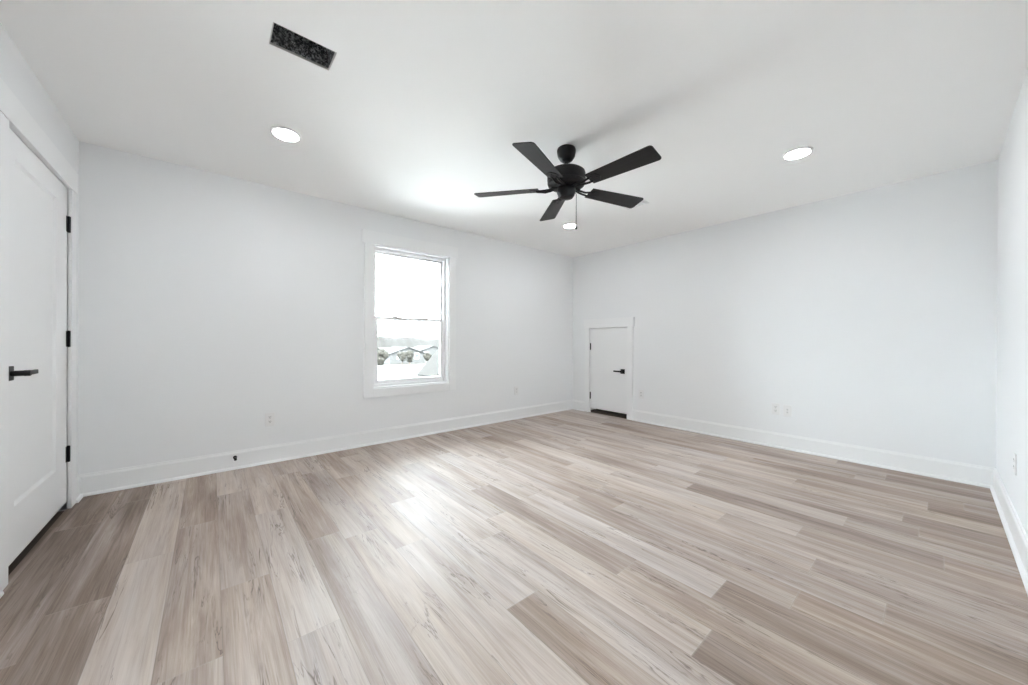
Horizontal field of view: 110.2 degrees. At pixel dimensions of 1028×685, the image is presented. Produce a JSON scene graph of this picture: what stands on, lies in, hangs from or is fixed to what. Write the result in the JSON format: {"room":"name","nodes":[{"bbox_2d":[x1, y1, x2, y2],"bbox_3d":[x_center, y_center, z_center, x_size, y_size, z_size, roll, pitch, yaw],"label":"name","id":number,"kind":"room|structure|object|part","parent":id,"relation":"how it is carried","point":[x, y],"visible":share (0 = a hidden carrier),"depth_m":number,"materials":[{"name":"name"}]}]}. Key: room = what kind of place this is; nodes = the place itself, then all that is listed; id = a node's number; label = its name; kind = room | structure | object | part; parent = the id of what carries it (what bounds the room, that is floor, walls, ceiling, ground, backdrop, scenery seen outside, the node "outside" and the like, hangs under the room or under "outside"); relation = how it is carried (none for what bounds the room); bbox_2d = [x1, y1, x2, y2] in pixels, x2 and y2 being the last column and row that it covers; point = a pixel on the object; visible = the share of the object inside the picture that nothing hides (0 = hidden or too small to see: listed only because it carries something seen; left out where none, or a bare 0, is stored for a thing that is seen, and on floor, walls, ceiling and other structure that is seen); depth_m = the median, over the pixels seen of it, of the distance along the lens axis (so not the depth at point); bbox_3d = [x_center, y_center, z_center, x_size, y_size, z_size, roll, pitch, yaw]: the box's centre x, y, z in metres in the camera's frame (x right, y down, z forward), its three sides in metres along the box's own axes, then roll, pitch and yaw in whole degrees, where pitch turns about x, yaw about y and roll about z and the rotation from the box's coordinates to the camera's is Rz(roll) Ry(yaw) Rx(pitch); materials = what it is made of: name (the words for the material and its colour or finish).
{"room":"empty bedroom","nodes":[
{"label":"empty bedroom","id":0,"kind":"room"},
{"bbox_2d":[0,23,78,575],"bbox_3d":[-2.103,-0.131,0.574,1.080,2.690,4.148,0,0,-40],"label":"wall","id":1,"kind":"structure","parent":0,"point":[15,71],"depth_m":1.93,"materials":[{"name":"white paint"}]},
{"bbox_2d":[0,77,77,590],"bbox_3d":[-2.527,-0.025,1.930,0.022,2.172,1.156,0,0,-40],"label":"trim","id":2,"kind":"structure","parent":1,"relation":"attached to","point":[13,114],"depth_m":1.57,"materials":[{"name":"white paint"}]},
{"bbox_2d":[8,126,70,565],"bbox_3d":[-2.561,0.038,1.893,0.203,2.045,0.958,0,0,-40],"label":"door","id":3,"kind":"structure","parent":1,"relation":"in","point":[39,220],"depth_m":1.89,"materials":[{"name":"white paint"}]},
{"bbox_3d":[-2.270,0.140,1.614,0.009,0.065,0.065,0,0,-40],"label":"handle","id":4,"kind":"part","parent":3,"relation":"part of","materials":[{"name":"black metal"}]},
{"bbox_3d":[-2.268,0.140,1.686,0.012,0.020,0.130,0,0,-40],"label":"lever","id":5,"kind":"part","parent":3,"relation":"part of","materials":[{"name":"black metal"}]},
{"bbox_2d":[0,475,82,597],"bbox_3d":[-1.664,0.991,0.911,0.030,0.150,4.088,0,0,-40],"label":"baseboard","id":6,"kind":"structure","parent":1,"relation":"attached to","point":[79,496],"depth_m":2.41,"materials":[{"name":"white paint"}]},
{"bbox_2d":[78,141,572,474],"bbox_3d":[-1.067,-0.132,4.176,5.430,2.690,0.140,0,0,-40],"label":"wall","id":7,"kind":"structure","parent":0,"point":[210,304],"depth_m":3.08,"materials":[{"name":"white paint"}]},
{"bbox_2d":[265,412,274,426],"bbox_3d":[-2.154,0.679,3.166,0.072,0.117,0.008,0,0,-40],"label":"wall outlet","id":8,"kind":"object","parent":7,"relation":"attached to","point":[269,417],"visible":1,"depth_m":3.16,"materials":[{"name":"white plastic"}]},
{"bbox_2d":[79,400,571,496],"bbox_3d":[-1.017,0.989,4.113,5.150,0.150,0.030,0,0,-40],"label":"baseboard","id":9,"kind":"structure","parent":7,"relation":"attached to","point":[100,482],"depth_m":3.20,"materials":[{"name":"white paint"}]},
{"bbox_2d":[362,229,457,397],"bbox_3d":[-1.123,-0.291,4.023,1.127,1.731,0.022,0,0,-40],"label":"trim","id":10,"kind":"structure","parent":7,"relation":"attached to","point":[369,237],"depth_m":3.84,"materials":[{"name":"white paint"}]},
{"bbox_2d":[373,244,448,388],"bbox_3d":[-1.174,-0.270,4.083,0.901,1.510,0.144,0,0,-40],"label":"window","id":11,"kind":"structure","parent":7,"relation":"in","point":[443,320],"depth_m":4.18,"materials":[{"name":"white paint"}]},
{"bbox_3d":[-1.198,-0.614,4.113,0.817,0.739,0.020,0,0,-40],"label":"sash","id":12,"kind":"part","parent":11,"relation":"part of","materials":[{"name":"glass"}]},
{"bbox_3d":[-1.179,0.082,4.089,0.817,0.725,0.034,0,0,-40],"label":"sash","id":13,"kind":"part","parent":11,"relation":"part of","materials":[{"name":"glass"}]},
{"bbox_2d":[514,386,518,394],"bbox_3d":[0.035,0.671,5.014,0.072,0.117,0.008,0,0,-40],"label":"wall outlet","id":14,"kind":"object","parent":7,"relation":"attached to","point":[516,388],"visible":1,"depth_m":5.01,"materials":[{"name":"white plastic"}]},
{"bbox_2d":[0,409,1027,684],"bbox_3d":[0.301,1.081,2.570,5.186,0.020,4.128,0,0,-40],"label":"floor","id":15,"kind":"structure","parent":0,"point":[568,547],"depth_m":1.65,"materials":[{"name":"brown wood"}]},
{"bbox_2d":[0,0,1027,256],"bbox_3d":[0.302,-1.419,2.559,5.150,0.100,4.088,0,0,-40],"label":"ceiling","id":16,"kind":"structure","parent":0,"point":[420,107],"depth_m":1.97,"materials":[{"name":"white paint"}]},
{"bbox_2d":[270,126,300,141],"bbox_3d":[-1.502,-1.367,2.363,0.176,0.016,0.176,0,0,-40],"label":"recessed light","id":17,"kind":"object","parent":16,"relation":"in","point":[281,132],"visible":1,"depth_m":2.34,"materials":[{"name":"white plastic"}]},
{"bbox_2d":[269,22,336,69],"bbox_3d":[-0.983,-1.484,1.675,0.252,0.218,0.149,0,0,-40],"label":"ceiling vent","id":18,"kind":"object","parent":16,"relation":"attached to","point":[281,37],"visible":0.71,"depth_m":1.72,"materials":[{"name":"grey metal"}]},
{"bbox_2d":[474,142,660,229],"bbox_3d":[0.400,-1.084,2.511,1.292,0.570,1.246,0,0,-40],"label":"ceiling fan","id":19,"kind":"object","parent":16,"relation":"hanging from","point":[565,179],"visible":1,"depth_m":2.43,"materials":[{"name":"black metal"}]},
{"bbox_3d":[-0.050,-1.093,2.623,0.467,0.035,0.140,0,0,12],"label":"blade","id":20,"kind":"part","parent":19,"relation":"part of","materials":[{"name":"black wood"}]},
{"bbox_3d":[0.159,-1.092,2.165,0.140,0.035,0.467,0,0,30],"label":"blade","id":21,"kind":"part","parent":19,"relation":"part of","materials":[{"name":"black wood"}]},
{"bbox_3d":[0.321,-1.093,2.964,0.140,0.035,0.467,0,0,-6],"label":"blade","id":22,"kind":"part","parent":19,"relation":"part of","materials":[{"name":"black wood"}]},
{"bbox_3d":[0.759,-1.090,2.716,0.467,0.035,0.140,0,0,-24],"label":"blade","id":23,"kind":"part","parent":19,"relation":"part of","materials":[{"name":"black wood"}]},
{"bbox_3d":[0.659,-1.090,2.223,0.140,0.035,0.467,0,0,-42],"label":"blade","id":24,"kind":"part","parent":19,"relation":"part of","materials":[{"name":"black wood"}]},
{"bbox_2d":[563,223,577,227],"bbox_3d":[0.660,-1.361,4.189,0.176,0.016,0.176,0,0,-40],"label":"recessed light","id":25,"kind":"object","parent":16,"relation":"in","point":[567,225],"visible":0.94,"depth_m":4.15,"materials":[{"name":"white"}]},
{"bbox_2d":[621,200,648,209],"bbox_3d":[1.195,-1.363,3.548,0.136,0.007,0.236,0,0,-40],"label":"ceiling vent","id":26,"kind":"object","parent":16,"relation":"in","point":[643,202],"visible":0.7,"depth_m":3.54,"materials":[{"name":"white plastic"}]},
{"bbox_2d":[782,146,812,159],"bbox_3d":[2.035,-1.353,2.576,0.176,0.016,0.176,0,0,-40],"label":"recessed light","id":27,"kind":"object","parent":16,"relation":"in","point":[799,152],"visible":1,"depth_m":2.55,"materials":[{"name":"white plastic"}]},
{"bbox_2d":[572,160,997,467],"bbox_3d":[2.317,-0.118,4.268,0.140,2.690,4.088,0,0,-40],"label":"wall","id":28,"kind":"structure","parent":0,"point":[870,314],"depth_m":3.37,"materials":[{"name":"white paint"}]},
{"bbox_2d":[590,327,626,418],"bbox_3d":[1.409,0.424,5.293,0.203,1.302,0.653,0,0,-40],"label":"door","id":29,"kind":"structure","parent":28,"relation":"in","point":[608,346],"depth_m":5.26,"materials":[{"name":"white paint"}]},
{"bbox_2d":[584,317,633,419],"bbox_3d":[1.370,0.359,5.262,0.022,1.425,0.862,0,0,-40],"label":"trim","id":30,"kind":"structure","parent":28,"relation":"attached to","point":[628,322],"depth_m":5.13,"materials":[{"name":"white paint"}]},
{"bbox_2d":[639,390,643,398],"bbox_3d":[1.722,0.701,4.856,0.008,0.117,0.072,0,0,-40],"label":"wall outlet","id":31,"kind":"object","parent":28,"relation":"attached to","point":[641,392],"visible":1,"depth_m":4.85,"materials":[{"name":"white plastic"}]},
{"bbox_2d":[772,403,779,414],"bbox_3d":[2.698,0.684,3.699,0.008,0.117,0.072,0,0,-40],"label":"wall outlet","id":32,"kind":"object","parent":28,"relation":"attached to","point":[775,406],"visible":1,"depth_m":3.69,"materials":[{"name":"white plastic"}]},
{"bbox_2d":[572,400,994,487],"bbox_3d":[2.248,1.001,4.214,0.030,0.150,4.088,0,0,-40],"label":"baseboard","id":33,"kind":"structure","parent":28,"relation":"attached to","point":[982,476],"depth_m":3.34,"materials":[{"name":"white paint"}]},
{"bbox_2d":[783,405,791,416],"bbox_3d":[2.762,0.692,3.623,0.008,0.117,0.072,0,0,-40],"label":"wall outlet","id":34,"kind":"object","parent":28,"relation":"attached to","point":[787,409],"visible":1,"depth_m":3.62,"materials":[{"name":"white plastic"}]},
{"bbox_2d":[996,68,1027,535],"bbox_3d":[1.661,-0.116,0.946,5.430,2.690,0.140,0,0,-40],"label":"wall","id":35,"kind":"structure","parent":0,"point":[1012,252],"depth_m":2.07,"materials":[{"name":"white paint"}]},
{"bbox_2d":[990,468,1027,594],"bbox_3d":[1.601,1.003,1.012,5.150,0.150,0.030,0,0,-40],"label":"baseboard","id":36,"kind":"structure","parent":35,"relation":"attached to","point":[1017,537],"depth_m":1.95,"materials":[{"name":"white paint"}]},
{"bbox_2d":[1013,452,1016,475],"bbox_3d":[2.779,0.672,1.991,0.072,0.117,0.008,0,0,-40],"label":"wall outlet","id":37,"kind":"object","parent":35,"relation":"attached to","point":[1014,453],"visible":1,"depth_m":1.98,"materials":[{"name":"white plastic"}]},
{"label":"outside","id":38,"kind":"structure","parent":0,"visible":0},
{"bbox_2d":[378,347,438,365],"bbox_3d":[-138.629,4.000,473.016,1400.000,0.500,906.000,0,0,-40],"label":"ground","id":39,"kind":"structure","parent":38,"point":[425,362],"depth_m":81.06,"materials":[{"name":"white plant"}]},
{"bbox_2d":[378,349,388,368],"bbox_3d":[-23.641,2.950,63.715,2.642,3.703,2.095,0,0,-40],"label":"tree","id":40,"kind":"object","parent":39,"relation":"on","point":[383,355],"visible":0.87,"depth_m":63.15,"materials":[{"name":"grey plant"}]},
{"bbox_2d":[397,351,405,364],"bbox_3d":[-23.138,3.311,74.370,1.959,2.950,1.964,0,0,-40],"label":"tree","id":41,"kind":"object","parent":39,"relation":"on","point":[401,355],"visible":0.98,"depth_m":73.74,"materials":[{"name":"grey plant"}]},
{"bbox_2d":[384,347,424,363],"bbox_3d":[-27.422,2.881,86.555,9.300,3.720,9.600,0,0,-40],"label":"house","id":42,"kind":"structure","parent":39,"relation":"on","point":[418,357],"depth_m":83.35,"materials":[{"name":"grey"}]},
{"bbox_2d":[378,336,438,347],"bbox_3d":[-50.095,-1.848,427.102,396.000,12.632,134.040,0,0,-40],"label":"treeline","id":43,"kind":"object","parent":39,"relation":"on","point":[383,341],"visible":0.19,"depth_m":317.53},
{"bbox_2d":[405,350,413,367],"bbox_3d":[-19.504,3.096,67.049,1.470,3.433,1.978,0,0,3],"label":"tree","id":44,"kind":"object","parent":39,"relation":"on","point":[409,354],"visible":1,"depth_m":66.48,"materials":[{"name":"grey plant"}]},
{"bbox_3d":[-19.502,2.569,67.048,1.470,2.378,1.978,0,0,3],"label":"crown","id":45,"kind":"part","parent":44,"relation":"part of","materials":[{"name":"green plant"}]},
{"bbox_2d":[413,345,437,356],"bbox_3d":[-25.539,2.814,103.852,9.300,3.820,9.600,0,0,-40],"label":"house","id":46,"kind":"structure","parent":39,"relation":"on","point":[431,349],"depth_m":100.34,"materials":[{"name":"grey"}]},
{"bbox_2d":[423,352,431,360],"bbox_3d":[-19.375,3.468,80.375,1.706,2.647,1.633,0,0,-40],"label":"tree","id":47,"kind":"object","parent":39,"relation":"on","point":[427,355],"visible":0.9,"depth_m":79.96,"materials":[{"name":"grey plant"}]},
{"bbox_2d":[417,348,438,376],"bbox_3d":[-6.542,2.382,38.741,6.500,5.020,4.000,0,0,-40],"label":"house","id":48,"kind":"structure","parent":39,"relation":"on","point":[431,368],"depth_m":37.51,"materials":[{"name":"white"}]},
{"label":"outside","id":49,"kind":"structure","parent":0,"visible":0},
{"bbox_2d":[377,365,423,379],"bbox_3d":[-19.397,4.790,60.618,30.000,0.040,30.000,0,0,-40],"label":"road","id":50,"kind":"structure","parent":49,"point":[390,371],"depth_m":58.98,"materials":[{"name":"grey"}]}
]}

